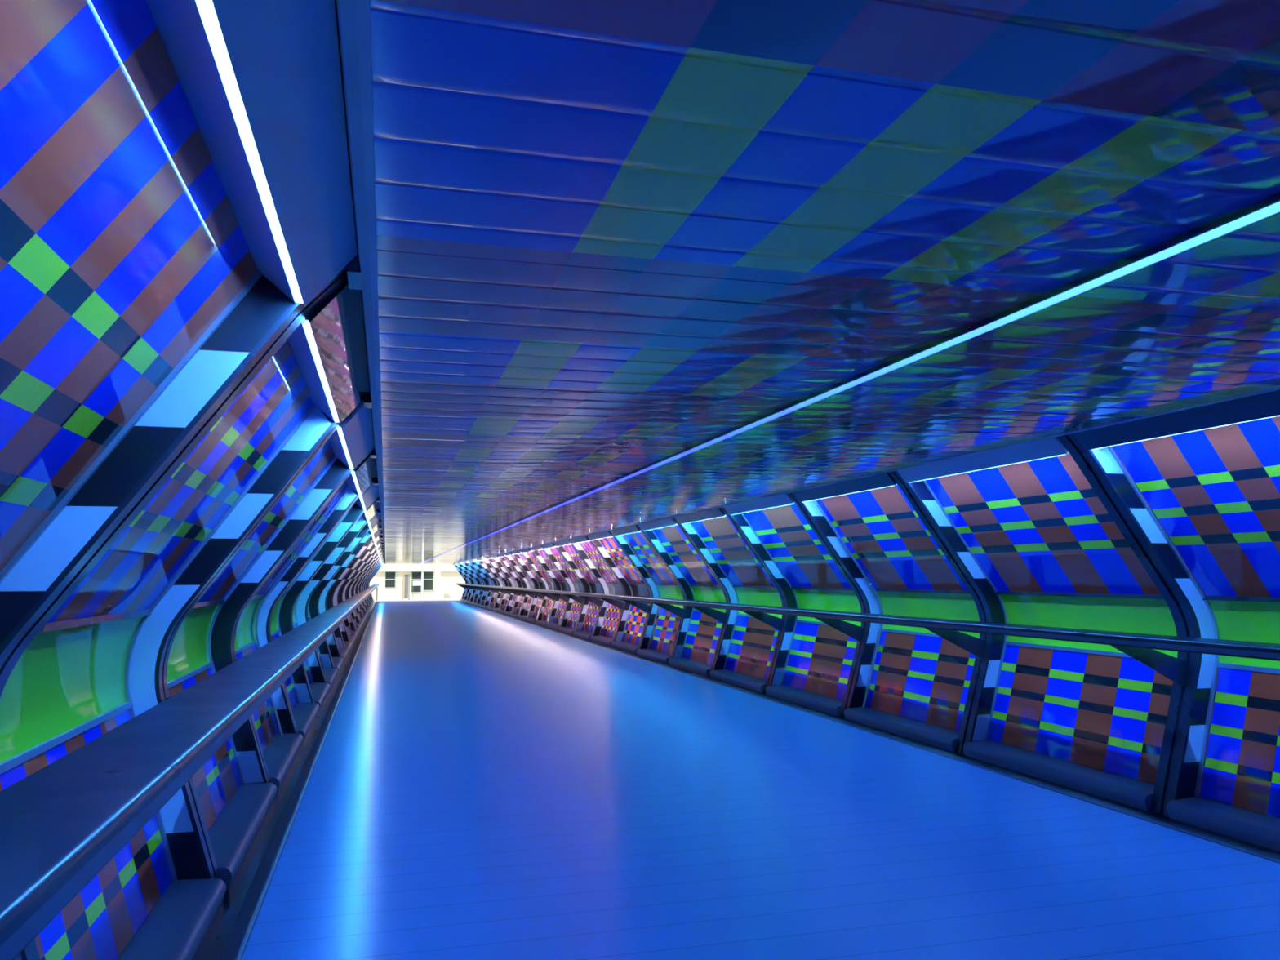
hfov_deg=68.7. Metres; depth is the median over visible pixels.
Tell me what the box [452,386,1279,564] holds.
trim
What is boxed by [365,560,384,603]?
rib
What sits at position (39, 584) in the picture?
rib
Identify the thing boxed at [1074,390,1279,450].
panel
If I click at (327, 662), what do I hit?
rib
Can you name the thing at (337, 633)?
rib
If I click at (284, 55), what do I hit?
panel
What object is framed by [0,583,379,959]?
handrail
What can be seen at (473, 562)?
rib
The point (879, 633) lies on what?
window frame
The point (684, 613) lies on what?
rib
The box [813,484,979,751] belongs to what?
window
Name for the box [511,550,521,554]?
panel
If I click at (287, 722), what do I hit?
rib
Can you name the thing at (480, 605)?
window
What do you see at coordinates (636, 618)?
window
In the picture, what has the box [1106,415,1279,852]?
window
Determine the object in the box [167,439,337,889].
window
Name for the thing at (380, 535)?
panel
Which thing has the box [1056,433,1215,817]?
rib
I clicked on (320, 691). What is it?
window
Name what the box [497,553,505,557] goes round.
panel
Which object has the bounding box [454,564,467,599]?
rib
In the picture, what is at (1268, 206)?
ceiling light strip
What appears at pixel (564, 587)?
window
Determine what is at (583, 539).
panel
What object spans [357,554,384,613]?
rib
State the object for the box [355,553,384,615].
rib
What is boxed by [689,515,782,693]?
window
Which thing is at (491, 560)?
rib
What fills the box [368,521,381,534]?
panel
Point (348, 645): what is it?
window
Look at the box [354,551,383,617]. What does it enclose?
rib
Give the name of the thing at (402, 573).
timber post
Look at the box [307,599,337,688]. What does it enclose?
window
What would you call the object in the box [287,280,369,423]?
panel
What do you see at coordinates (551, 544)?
panel
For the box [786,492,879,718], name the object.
rib
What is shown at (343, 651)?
window
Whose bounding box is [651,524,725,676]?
window
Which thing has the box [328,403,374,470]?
panel
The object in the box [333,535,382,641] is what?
rib
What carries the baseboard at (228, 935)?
attached to the wall
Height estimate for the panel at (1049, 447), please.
0.182 m
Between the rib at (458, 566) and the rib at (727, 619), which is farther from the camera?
the rib at (458, 566)
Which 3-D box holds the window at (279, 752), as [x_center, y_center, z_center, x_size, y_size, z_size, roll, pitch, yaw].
[-2.866,1.117,7.609,0.830,2.368,1.950,1,-6,-15]
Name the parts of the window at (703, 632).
frame, pane, sill, pane, curved pane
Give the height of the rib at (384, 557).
2.495 m
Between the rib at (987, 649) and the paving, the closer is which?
the rib at (987, 649)
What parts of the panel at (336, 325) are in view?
light strip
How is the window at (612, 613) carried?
in the wall
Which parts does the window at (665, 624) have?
frame, pane, sill, pane, curved pane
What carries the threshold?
on the paving
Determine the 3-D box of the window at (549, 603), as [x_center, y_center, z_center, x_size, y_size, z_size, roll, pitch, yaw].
[-3.057,3.364,29.400,0.830,2.368,1.950,1,-6,-15]
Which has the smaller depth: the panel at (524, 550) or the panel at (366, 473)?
the panel at (366, 473)
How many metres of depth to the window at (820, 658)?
11.18 m
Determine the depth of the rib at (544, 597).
30.36 m
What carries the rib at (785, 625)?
on the baseboard at (1162, 820)
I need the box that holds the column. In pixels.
[433,564,440,599]
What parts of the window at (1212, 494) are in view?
frame, pane, sill, pane, curved pane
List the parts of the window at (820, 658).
frame, pane, sill, pane, curved pane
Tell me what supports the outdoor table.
on the paving
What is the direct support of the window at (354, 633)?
in the wall
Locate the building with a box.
[368,564,465,598]
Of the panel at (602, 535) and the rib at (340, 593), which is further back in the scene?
the rib at (340, 593)
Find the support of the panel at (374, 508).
attached to the trim at (353, 15)
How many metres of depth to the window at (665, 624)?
17.41 m
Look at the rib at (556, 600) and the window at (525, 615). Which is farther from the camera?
the window at (525, 615)
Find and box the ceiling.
[369,0,1279,564]
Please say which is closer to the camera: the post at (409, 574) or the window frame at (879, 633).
the window frame at (879, 633)
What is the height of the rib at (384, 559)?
2.495 m
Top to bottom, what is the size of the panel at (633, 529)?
0.182 m
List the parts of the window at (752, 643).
frame, pane, sill, pane, curved pane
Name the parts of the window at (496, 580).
pane, pane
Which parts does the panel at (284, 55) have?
light strip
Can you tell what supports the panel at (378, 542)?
attached to the trim at (353, 15)
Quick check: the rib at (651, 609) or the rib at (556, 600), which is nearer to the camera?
the rib at (651, 609)
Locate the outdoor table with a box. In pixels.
[384,589,395,599]
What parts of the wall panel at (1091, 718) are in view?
frame, pane, sill, pane, curved pane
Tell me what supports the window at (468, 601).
in the wall
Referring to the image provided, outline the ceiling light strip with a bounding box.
[418,191,1279,564]
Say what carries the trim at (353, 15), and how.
attached to the ceiling
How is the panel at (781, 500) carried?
attached to the trim at (1278, 388)
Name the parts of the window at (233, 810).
curved pane, pane, sill, pane, frame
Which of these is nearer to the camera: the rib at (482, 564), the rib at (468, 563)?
the rib at (482, 564)
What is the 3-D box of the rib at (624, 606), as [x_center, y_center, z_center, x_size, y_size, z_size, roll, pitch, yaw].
[-0.691,2.341,20.212,1.137,2.495,0.173,1,-6,-15]
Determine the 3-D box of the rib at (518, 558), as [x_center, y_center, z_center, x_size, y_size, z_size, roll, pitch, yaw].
[-4.005,3.617,32.427,1.137,2.495,0.173,1,-6,-15]
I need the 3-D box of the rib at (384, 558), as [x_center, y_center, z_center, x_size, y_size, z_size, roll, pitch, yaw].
[-12.966,4.991,45.306,1.137,2.495,0.173,1,-6,-15]
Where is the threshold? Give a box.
[381,600,457,601]
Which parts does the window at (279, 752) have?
curved pane, pane, sill, frame, pane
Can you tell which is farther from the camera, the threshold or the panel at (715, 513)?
the threshold
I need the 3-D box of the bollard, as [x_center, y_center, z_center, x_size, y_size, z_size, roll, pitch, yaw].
[-17.751,7.683,63.114,0.132,0.880,0.132,1,-6,-15]
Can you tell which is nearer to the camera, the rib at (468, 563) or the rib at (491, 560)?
the rib at (491, 560)
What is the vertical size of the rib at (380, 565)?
2.495 m
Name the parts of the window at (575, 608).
frame, pane, sill, pane, curved pane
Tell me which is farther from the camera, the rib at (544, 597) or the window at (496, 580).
the window at (496, 580)
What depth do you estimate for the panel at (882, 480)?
8.85 m
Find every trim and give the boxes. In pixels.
[336,0,385,563]
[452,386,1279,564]
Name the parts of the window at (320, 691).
curved pane, pane, frame, sill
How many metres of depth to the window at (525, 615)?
33.99 m
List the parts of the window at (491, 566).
pane, pane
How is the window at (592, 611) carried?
in the wall
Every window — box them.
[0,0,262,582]
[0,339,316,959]
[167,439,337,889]
[235,480,348,793]
[270,502,355,741]
[292,573,330,711]
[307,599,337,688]
[318,607,343,671]
[326,607,348,661]
[343,640,351,653]
[348,635,355,644]
[351,631,357,638]
[354,626,359,633]
[461,564,474,603]
[464,564,477,604]
[467,564,480,604]
[470,562,484,606]
[474,561,489,607]
[477,560,493,608]
[481,560,499,610]
[486,559,505,612]
[491,558,511,613]
[497,557,518,615]
[503,555,525,617]
[510,555,534,620]
[518,553,544,623]
[527,551,555,626]
[537,549,568,630]
[549,546,584,635]
[562,543,602,639]
[578,540,623,646]
[598,536,650,653]
[621,531,683,663]
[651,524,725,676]
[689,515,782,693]
[741,503,861,716]
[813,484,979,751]
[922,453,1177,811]
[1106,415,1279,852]
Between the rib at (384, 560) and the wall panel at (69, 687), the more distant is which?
the rib at (384, 560)
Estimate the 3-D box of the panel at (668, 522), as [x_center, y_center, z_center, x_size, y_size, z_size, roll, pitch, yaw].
[0.296,0.690,15.134,0.278,0.182,1.946,1,-6,-15]
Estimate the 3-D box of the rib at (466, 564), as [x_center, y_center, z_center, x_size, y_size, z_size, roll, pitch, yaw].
[-9.529,5.744,52.784,1.137,2.495,0.173,1,-6,-15]
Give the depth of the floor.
5.38 m
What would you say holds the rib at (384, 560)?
on the baseboard at (228, 935)
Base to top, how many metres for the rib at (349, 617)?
2.495 m
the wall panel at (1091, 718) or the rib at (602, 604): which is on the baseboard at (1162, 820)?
the rib at (602, 604)
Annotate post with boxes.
[402,573,404,599]
[408,573,409,599]
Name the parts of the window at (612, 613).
frame, pane, sill, pane, curved pane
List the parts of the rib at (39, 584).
cheek panel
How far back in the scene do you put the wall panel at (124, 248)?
1.79 m
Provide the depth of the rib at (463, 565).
54.78 m
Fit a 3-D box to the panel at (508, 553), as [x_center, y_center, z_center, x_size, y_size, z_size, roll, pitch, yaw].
[-4.676,2.604,33.455,0.278,0.182,1.946,1,-6,-15]
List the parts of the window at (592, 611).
frame, pane, sill, pane, curved pane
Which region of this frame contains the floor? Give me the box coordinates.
[241,600,1279,959]
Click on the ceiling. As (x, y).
(615, 238)
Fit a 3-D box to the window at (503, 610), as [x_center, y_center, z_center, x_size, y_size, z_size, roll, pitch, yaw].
[-5.819,4.427,39.579,0.830,2.368,1.950,1,-6,-15]
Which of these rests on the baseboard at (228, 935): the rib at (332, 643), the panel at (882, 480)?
the rib at (332, 643)
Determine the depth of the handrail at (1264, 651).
6.73 m
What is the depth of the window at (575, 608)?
25.70 m
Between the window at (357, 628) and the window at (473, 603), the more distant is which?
the window at (473, 603)
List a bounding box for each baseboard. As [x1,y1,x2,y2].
[192,601,377,959]
[459,600,1279,863]
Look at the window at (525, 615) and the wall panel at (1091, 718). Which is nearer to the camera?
the wall panel at (1091, 718)
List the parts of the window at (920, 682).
frame, pane, sill, pane, curved pane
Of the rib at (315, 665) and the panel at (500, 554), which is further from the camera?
the panel at (500, 554)
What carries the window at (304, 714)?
in the wall
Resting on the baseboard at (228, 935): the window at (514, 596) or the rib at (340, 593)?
the rib at (340, 593)
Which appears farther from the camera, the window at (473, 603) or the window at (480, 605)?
the window at (473, 603)
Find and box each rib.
[0,251,362,959]
[128,392,372,879]
[210,448,376,782]
[255,478,378,733]
[279,497,379,702]
[296,508,381,682]
[309,518,381,667]
[318,525,382,657]
[326,531,382,648]
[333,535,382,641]
[337,539,382,635]
[342,542,383,631]
[346,545,383,626]
[349,547,383,623]
[351,550,383,620]
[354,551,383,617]
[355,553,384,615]
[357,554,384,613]
[359,555,384,611]
[360,556,384,609]
[361,557,384,608]
[363,558,384,606]
[364,559,384,605]
[364,560,384,604]
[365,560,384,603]
[366,564,381,602]
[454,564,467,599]
[456,564,470,599]
[459,564,473,600]
[462,563,476,601]
[464,563,479,602]
[467,562,483,603]
[470,563,484,603]
[471,561,488,604]
[475,561,492,605]
[479,560,497,606]
[483,560,502,608]
[488,558,508,609]
[493,557,515,611]
[499,556,522,613]
[503,553,529,615]
[511,551,539,617]
[520,551,548,620]
[530,550,560,623]
[539,545,574,626]
[552,542,590,635]
[567,539,608,639]
[585,535,631,646]
[608,530,658,654]
[635,524,693,664]
[671,517,737,676]
[720,506,796,693]
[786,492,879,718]
[888,471,1004,754]
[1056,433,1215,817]
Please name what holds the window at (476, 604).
in the wall
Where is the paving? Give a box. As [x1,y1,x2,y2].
[373,597,461,601]
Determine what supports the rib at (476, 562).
on the baseboard at (1162, 820)
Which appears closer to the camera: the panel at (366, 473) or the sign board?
the panel at (366, 473)
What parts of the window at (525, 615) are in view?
pane, sill, pane, curved pane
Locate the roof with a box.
[334,0,381,518]
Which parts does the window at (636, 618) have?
frame, pane, sill, pane, curved pane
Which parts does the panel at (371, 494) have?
light strip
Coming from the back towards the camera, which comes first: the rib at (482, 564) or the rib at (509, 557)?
the rib at (482, 564)
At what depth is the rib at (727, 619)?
14.09 m
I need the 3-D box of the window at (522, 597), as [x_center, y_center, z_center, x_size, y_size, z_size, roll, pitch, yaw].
[-4.714,4.002,35.507,0.830,2.368,1.950,1,-6,-15]
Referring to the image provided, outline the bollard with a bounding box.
[375,586,377,600]
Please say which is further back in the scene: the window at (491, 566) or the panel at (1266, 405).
the window at (491, 566)
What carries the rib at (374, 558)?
on the baseboard at (228, 935)
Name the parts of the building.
pane, door, pane, pane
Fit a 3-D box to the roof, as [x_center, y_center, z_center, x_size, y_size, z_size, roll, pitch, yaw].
[-5.706,1.856,28.740,5.600,0.060,65.940,1,-6,-15]
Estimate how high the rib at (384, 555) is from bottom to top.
2.495 m
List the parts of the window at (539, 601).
pane, sill, pane, curved pane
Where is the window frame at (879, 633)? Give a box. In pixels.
[814,499,883,708]
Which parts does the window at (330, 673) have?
pane, frame, sill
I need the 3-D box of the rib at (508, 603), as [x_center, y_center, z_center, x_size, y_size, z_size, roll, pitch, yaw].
[-5.662,4.255,38.534,1.137,2.495,0.173,1,-6,-15]
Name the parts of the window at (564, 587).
frame, pane, sill, pane, curved pane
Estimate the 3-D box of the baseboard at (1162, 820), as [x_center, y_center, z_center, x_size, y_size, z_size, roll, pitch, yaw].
[-3.340,4.661,30.234,0.433,0.062,63.740,1,-6,-15]
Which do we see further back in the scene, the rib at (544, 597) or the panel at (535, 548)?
the rib at (544, 597)
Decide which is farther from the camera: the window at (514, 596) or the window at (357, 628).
the window at (514, 596)
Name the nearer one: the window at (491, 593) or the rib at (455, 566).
the window at (491, 593)
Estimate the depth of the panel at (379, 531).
18.04 m
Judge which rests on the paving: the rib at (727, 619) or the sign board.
the sign board
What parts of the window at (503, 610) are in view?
pane, sill, pane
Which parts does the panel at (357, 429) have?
light strip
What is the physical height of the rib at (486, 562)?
2.495 m
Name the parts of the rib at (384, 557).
cheek panel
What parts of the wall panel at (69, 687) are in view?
curved pane, pane, sill, pane, frame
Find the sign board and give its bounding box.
[412,580,421,599]
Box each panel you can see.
[146,0,357,306]
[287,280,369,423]
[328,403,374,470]
[345,453,377,495]
[355,482,378,510]
[361,499,379,520]
[365,511,380,528]
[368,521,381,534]
[370,528,382,538]
[373,533,382,542]
[373,537,382,546]
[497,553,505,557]
[503,551,512,555]
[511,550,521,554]
[519,547,530,553]
[528,545,542,551]
[540,542,555,549]
[553,539,570,546]
[568,536,589,543]
[586,531,612,540]
[608,525,640,536]
[637,517,677,531]
[674,507,725,524]
[723,493,794,515]
[791,472,897,502]
[896,436,1069,483]
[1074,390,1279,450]
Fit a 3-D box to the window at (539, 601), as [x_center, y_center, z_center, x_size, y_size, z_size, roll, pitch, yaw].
[-3.610,3.577,31.436,0.830,2.368,1.950,1,-6,-15]
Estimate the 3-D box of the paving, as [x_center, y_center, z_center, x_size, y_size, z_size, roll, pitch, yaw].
[-17.900,9.242,73.450,18.000,0.100,27.760,1,-6,-15]
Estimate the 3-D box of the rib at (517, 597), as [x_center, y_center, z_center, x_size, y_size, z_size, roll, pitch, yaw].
[-5.110,4.042,36.498,1.137,2.495,0.173,1,-6,-15]
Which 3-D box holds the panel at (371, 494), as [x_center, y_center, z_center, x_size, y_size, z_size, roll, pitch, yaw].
[-2.917,0.167,9.901,0.278,0.182,1.946,1,-6,-15]
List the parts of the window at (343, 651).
sill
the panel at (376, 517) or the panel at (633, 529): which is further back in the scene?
the panel at (633, 529)
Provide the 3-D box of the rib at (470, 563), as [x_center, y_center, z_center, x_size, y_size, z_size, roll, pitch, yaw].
[-8.828,5.562,50.594,0.771,2.199,0.046,1,-6,-15]
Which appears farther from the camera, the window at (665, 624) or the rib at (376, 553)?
the rib at (376, 553)
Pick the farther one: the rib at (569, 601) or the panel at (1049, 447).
the rib at (569, 601)
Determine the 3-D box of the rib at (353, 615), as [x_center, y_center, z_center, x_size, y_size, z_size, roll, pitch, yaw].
[-7.995,3.076,26.985,1.137,2.495,0.173,1,-6,-15]
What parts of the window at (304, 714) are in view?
curved pane, pane, sill, pane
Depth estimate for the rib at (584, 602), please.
24.26 m
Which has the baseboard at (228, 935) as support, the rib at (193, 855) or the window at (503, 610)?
the rib at (193, 855)
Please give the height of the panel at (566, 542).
0.182 m
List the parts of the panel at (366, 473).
light strip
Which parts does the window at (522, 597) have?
pane, sill, pane, curved pane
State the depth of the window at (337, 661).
15.81 m
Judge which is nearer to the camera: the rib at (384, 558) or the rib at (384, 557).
the rib at (384, 557)
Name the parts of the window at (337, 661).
sill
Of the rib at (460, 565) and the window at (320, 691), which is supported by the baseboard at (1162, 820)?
the rib at (460, 565)
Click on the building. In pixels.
(389, 576)
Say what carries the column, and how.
on the paving
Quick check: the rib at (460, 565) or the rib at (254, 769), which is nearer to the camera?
the rib at (254, 769)
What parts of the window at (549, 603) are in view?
pane, sill, pane, curved pane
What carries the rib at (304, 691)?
on the baseboard at (228, 935)
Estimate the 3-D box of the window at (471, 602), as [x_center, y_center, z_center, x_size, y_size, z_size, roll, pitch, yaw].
[-9.686,5.916,53.828,0.830,2.368,1.950,1,-6,-15]
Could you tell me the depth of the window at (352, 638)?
21.77 m
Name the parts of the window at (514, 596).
pane, sill, pane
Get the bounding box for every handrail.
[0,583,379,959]
[456,582,1279,660]

